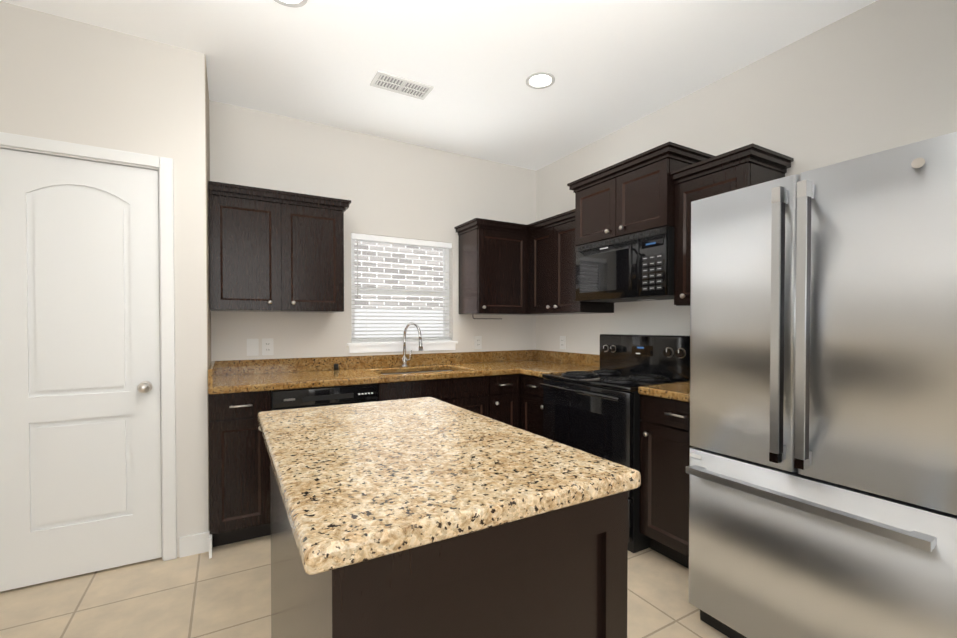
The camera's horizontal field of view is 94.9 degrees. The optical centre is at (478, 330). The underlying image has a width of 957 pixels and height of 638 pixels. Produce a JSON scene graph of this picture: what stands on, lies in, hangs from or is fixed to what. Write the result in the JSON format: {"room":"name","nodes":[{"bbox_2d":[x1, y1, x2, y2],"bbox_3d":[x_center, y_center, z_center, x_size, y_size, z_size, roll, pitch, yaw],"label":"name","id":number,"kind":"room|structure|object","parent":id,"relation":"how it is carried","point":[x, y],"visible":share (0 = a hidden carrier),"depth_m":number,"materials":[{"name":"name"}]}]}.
{"room":"kitchen","nodes":[
{"label":"kitchen","id":0,"kind":"room"},
{"bbox_2d":[0,1,210,556],"bbox_3d":[-2.961,-0.136,1.868,3.100,2.700,0.560,0,1,-30],"label":"wall","id":1,"kind":"structure","parent":0,"point":[63,79],"depth_m":2.27,"materials":[{"name":"white paint"}]},
{"bbox_2d":[0,149,161,591],"bbox_3d":[-1.935,0.184,2.129,0.632,2.028,0.109,0,1,-30],"label":"pantry door","id":2,"kind":"structure","parent":1,"relation":"in","point":[80,441],"depth_m":2.14,"materials":[{"name":"white wood"}]},
{"bbox_2d":[0,132,176,560],"bbox_3d":[-1.958,0.156,2.182,0.754,2.107,0.136,0,1,-30],"label":"door frame","id":3,"kind":"structure","parent":1,"relation":"attached to","point":[163,166],"depth_m":2.29,"materials":[{"name":"white wood"}]},
{"bbox_2d":[179,531,211,558],"bbox_3d":[-2.792,1.165,1.602,3.114,0.105,0.100,0,1,-30],"label":"baseboard","id":4,"kind":"structure","parent":1,"relation":"attached to","point":[194,544],"depth_m":2.36,"materials":[{"name":"white wood"}]},
{"bbox_2d":[208,361,219,386],"bbox_3d":[-1.575,0.251,2.597,0.020,0.094,0.583,0,1,-30],"label":"backsplash","id":5,"kind":"structure","parent":1,"relation":"attached to","point":[214,368],"depth_m":2.53,"materials":[{"name":"stone"}]},
{"bbox_2d":[0,535,728,637],"bbox_3d":[-0.203,1.292,-0.276,5.990,0.100,7.290,0,1,-30],"label":"floor","id":6,"kind":"structure","parent":0,"point":[224,591],"depth_m":1.97,"materials":[{"name":"tile"}]},
{"bbox_2d":[209,391,270,546],"bbox_3d":[-1.456,0.772,2.683,0.305,0.863,0.654,0,1,-30],"label":"base cabinet","id":7,"kind":"object","parent":6,"relation":"on","point":[239,484],"visible":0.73,"depth_m":2.43,"materials":[{"name":"brown wood"}]},
{"bbox_2d":[271,383,377,410],"bbox_3d":[-1.053,0.770,2.913,0.616,0.861,0.612,0,1,-30],"label":"dishwasher","id":8,"kind":"object","parent":6,"relation":"on","point":[312,397],"visible":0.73,"depth_m":2.63,"materials":[{"name":"black"}]},
{"bbox_2d":[377,370,488,416],"bbox_3d":[-0.424,0.764,3.272,0.823,0.863,0.650,0,1,-30],"label":"base cabinet","id":9,"kind":"object","parent":6,"relation":"on","point":[470,393],"visible":0.23,"depth_m":3.06,"materials":[{"name":"brown wood"}]},
{"bbox_2d":[270,461,627,637],"bbox_3d":[-0.234,0.785,1.325,0.631,0.872,1.168,0,1,-30],"label":"kitchen island","id":10,"kind":"object","parent":6,"relation":"on","point":[561,573],"visible":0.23,"depth_m":0.84,"materials":[{"name":"brown wood"}]},
{"bbox_2d":[258,397,640,574],"bbox_3d":[-0.230,0.327,1.309,0.705,0.040,1.168,0,1,-30],"label":"island countertop","id":11,"kind":"structure","parent":10,"relation":"on","point":[359,482],"depth_m":0.95,"materials":[{"name":"stone"}]},
{"bbox_2d":[488,374,543,436],"bbox_3d":[0.402,0.760,3.557,0.890,0.863,0.974,0,1,-30],"label":"base cabinet","id":12,"kind":"object","parent":6,"relation":"on","point":[515,400],"visible":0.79,"depth_m":3.27,"materials":[{"name":"brown wood"}]},
{"bbox_2d":[208,360,599,394],"bbox_3d":[-0.360,0.312,3.115,2.645,0.040,0.974,0,1,-30],"label":"countertop","id":13,"kind":"structure","parent":12,"relation":"on","point":[234,383],"depth_m":2.96,"materials":[{"name":"stone"}]},
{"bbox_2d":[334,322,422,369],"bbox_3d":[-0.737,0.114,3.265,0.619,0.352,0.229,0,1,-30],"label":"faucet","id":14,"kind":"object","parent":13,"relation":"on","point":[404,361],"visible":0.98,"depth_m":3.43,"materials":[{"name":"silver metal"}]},
{"bbox_2d":[383,370,451,374],"bbox_3d":[-0.429,0.413,3.268,0.688,0.163,0.398,0,1,-30],"label":"sink","id":15,"kind":"object","parent":13,"relation":"in","point":[417,372],"visible":0.06,"depth_m":3.46,"materials":[{"name":"silver metal"}]},
{"bbox_2d":[539,334,689,552],"bbox_3d":[0.897,0.617,2.835,0.736,1.168,0.756,0,1,-30],"label":"range","id":16,"kind":"object","parent":6,"relation":"on","point":[595,412],"visible":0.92,"depth_m":2.67,"materials":[{"name":"black metal"}]},
{"bbox_2d":[640,394,691,568],"bbox_3d":[1.243,0.776,2.322,0.654,0.863,0.469,0,1,-30],"label":"base cabinet","id":17,"kind":"object","parent":6,"relation":"on","point":[664,463],"visible":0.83,"depth_m":2.25,"materials":[{"name":"brown wood"}]},
{"bbox_2d":[638,382,689,401],"bbox_3d":[1.249,0.323,2.320,0.637,0.040,0.470,0,1,-30],"label":"countertop","id":18,"kind":"structure","parent":17,"relation":"on","point":[680,391],"depth_m":2.27,"materials":[{"name":"stone"}]},
{"bbox_2d":[686,131,956,637],"bbox_3d":[1.425,0.345,1.682,0.946,1.742,0.790,0,1,-30],"label":"refrigerator","id":19,"kind":"object","parent":6,"relation":"on","point":[821,469],"visible":1,"depth_m":1.39,"materials":[{"name":"grey metal"}]},
{"bbox_2d":[209,100,535,373],"bbox_3d":[-1.979,-0.149,2.820,5.990,2.700,0.120,0,1,-30],"label":"wall","id":20,"kind":"structure","parent":0,"point":[391,188],"depth_m":3.34,"materials":[{"name":"white paint"}]},
{"bbox_2d":[247,339,258,355],"bbox_3d":[-1.540,0.115,2.996,0.072,0.116,0.014,0,1,-30],"label":"outlet","id":21,"kind":"object","parent":20,"relation":"attached to","point":[252,347],"visible":1,"depth_m":3.00,"materials":[{"name":"white plastic"}]},
{"bbox_2d":[262,338,273,354],"bbox_3d":[-1.460,0.114,3.045,0.072,0.116,0.008,0,1,-30],"label":"electrical outlet","id":22,"kind":"object","parent":20,"relation":"attached to","point":[267,346],"visible":1,"depth_m":3.04,"materials":[{"name":"white plastic"}]},
{"bbox_2d":[208,181,350,312],"bbox_3d":[-1.301,-0.498,2.911,0.817,0.743,0.380,0,1,-30],"label":"upper cabinet","id":23,"kind":"object","parent":20,"relation":"attached to","point":[270,250],"visible":1,"depth_m":2.75,"materials":[{"name":"brown wood"}]},
{"bbox_2d":[220,350,535,374],"bbox_3d":[-0.596,0.239,3.528,2.645,0.094,0.022,0,1,-30],"label":"backsplash","id":24,"kind":"structure","parent":20,"relation":"attached to","point":[233,367],"depth_m":3.35,"materials":[{"name":"stone"}]},
{"bbox_2d":[351,240,448,341],"bbox_3d":[-0.633,-0.326,3.611,0.853,0.835,0.055,0,1,-30],"label":"window","id":25,"kind":"structure","parent":20,"relation":"in","point":[445,276],"depth_m":3.60,"materials":[{"name":"white"}]},
{"bbox_2d":[351,233,451,341],"bbox_3d":[-0.605,-0.327,3.562,0.843,0.829,0.049,0,1,-30],"label":"window blinds","id":26,"kind":"object","parent":25,"relation":"attached to","point":[390,240],"visible":0.85,"depth_m":3.53,"materials":[{"name":"white plastic"}]},
{"bbox_2d":[347,340,457,352],"bbox_3d":[-0.600,0.129,3.560,0.925,0.079,0.095,0,1,-30],"label":"window sill","id":27,"kind":"structure","parent":20,"relation":"attached to","point":[368,347],"depth_m":3.50,"materials":[{"name":"white wood"}]},
{"bbox_2d":[474,336,481,348],"bbox_3d":[-0.004,0.107,3.875,0.072,0.116,0.008,0,1,-30],"label":"electrical outlet","id":28,"kind":"object","parent":20,"relation":"attached to","point":[477,342],"visible":1,"depth_m":3.87,"materials":[{"name":"white plastic"}]},
{"bbox_2d":[0,0,876,170],"bbox_3d":[-0.203,-1.508,-0.313,5.990,0.100,7.290,0,1,-30],"label":"ceiling","id":29,"kind":"structure","parent":0,"point":[611,66],"depth_m":2.38,"materials":[{"name":"white paint"}]},
{"bbox_2d":[274,0,307,7],"bbox_3d":[-0.844,-1.484,1.930,0.176,0.006,0.176,0,1,-30],"label":"recessed light","id":30,"kind":"object","parent":29,"relation":"in","point":[295,4],"visible":1,"depth_m":1.99,"materials":[{"name":"grey plastic"}]},
{"bbox_2d":[370,70,433,99],"bbox_3d":[-0.468,-1.492,2.685,0.350,0.008,0.170,0,1,-30],"label":"ceiling vent","id":31,"kind":"object","parent":29,"relation":"in","point":[399,85],"visible":1,"depth_m":2.68,"materials":[{"name":"white metal"}]},
{"bbox_2d":[526,72,554,88],"bbox_3d":[0.370,-1.493,2.629,0.176,0.006,0.176,0,1,-30],"label":"recessed light","id":32,"kind":"object","parent":29,"relation":"in","point":[540,80],"visible":1,"depth_m":2.62,"materials":[{"name":"white plastic"}]},
{"bbox_2d":[536,0,956,354],"bbox_3d":[2.376,-0.126,1.107,0.120,2.700,7.170,0,1,-30],"label":"wall","id":33,"kind":"structure","parent":0,"point":[876,76],"depth_m":2.23,"materials":[{"name":"paint"}]},
{"bbox_2d":[454,209,613,318],"bbox_3d":[0.412,-0.485,3.546,0.868,0.786,0.976,0,1,-30],"label":"upper cabinet","id":34,"kind":"object","parent":33,"relation":"attached to","point":[507,268],"visible":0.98,"depth_m":3.56,"materials":[{"name":"brown wood"}]},
{"bbox_2d":[560,336,565,348],"bbox_3d":[0.738,0.108,3.854,0.008,0.116,0.072,0,1,-30],"label":"electrical outlet","id":35,"kind":"object","parent":33,"relation":"attached to","point":[562,342],"visible":1,"depth_m":3.85,"materials":[{"name":"white plastic"}]},
{"bbox_2d":[536,350,599,366],"bbox_3d":[0.790,0.236,3.745,0.021,0.094,0.930,0,1,-30],"label":"backsplash","id":36,"kind":"structure","parent":33,"relation":"attached to","point":[544,355],"depth_m":3.75,"materials":[{"name":"stone"}]},
{"bbox_2d":[567,141,713,245],"bbox_3d":[1.031,-0.822,2.893,0.435,0.447,0.840,0,1,-30],"label":"upper cabinet","id":37,"kind":"object","parent":33,"relation":"attached to","point":[633,194],"visible":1,"depth_m":2.70,"materials":[{"name":"brown wood"}]},
{"bbox_2d":[575,226,673,302],"bbox_3d":[1.027,-0.399,2.896,0.441,0.392,0.754,0,1,-30],"label":"microwave","id":38,"kind":"object","parent":37,"relation":"attached to","point":[638,266],"visible":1,"depth_m":2.73,"materials":[{"name":"black"}]},
{"bbox_2d":[670,143,793,305],"bbox_3d":[1.356,-0.516,2.382,0.380,0.753,0.450,0,1,-30],"label":"upper cabinet","id":39,"kind":"object","parent":33,"relation":"attached to","point":[752,164],"visible":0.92,"depth_m":2.32,"materials":[{"name":"brown wood"}]},
{"label":"outside","id":40,"kind":"structure","parent":0,"visible":0},
{"bbox_2d":[354,241,442,336],"bbox_3d":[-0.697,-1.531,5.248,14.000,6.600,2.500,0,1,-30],"label":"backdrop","id":41,"kind":"structure","parent":40,"point":[413,248],"depth_m":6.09,"materials":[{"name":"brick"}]}
]}

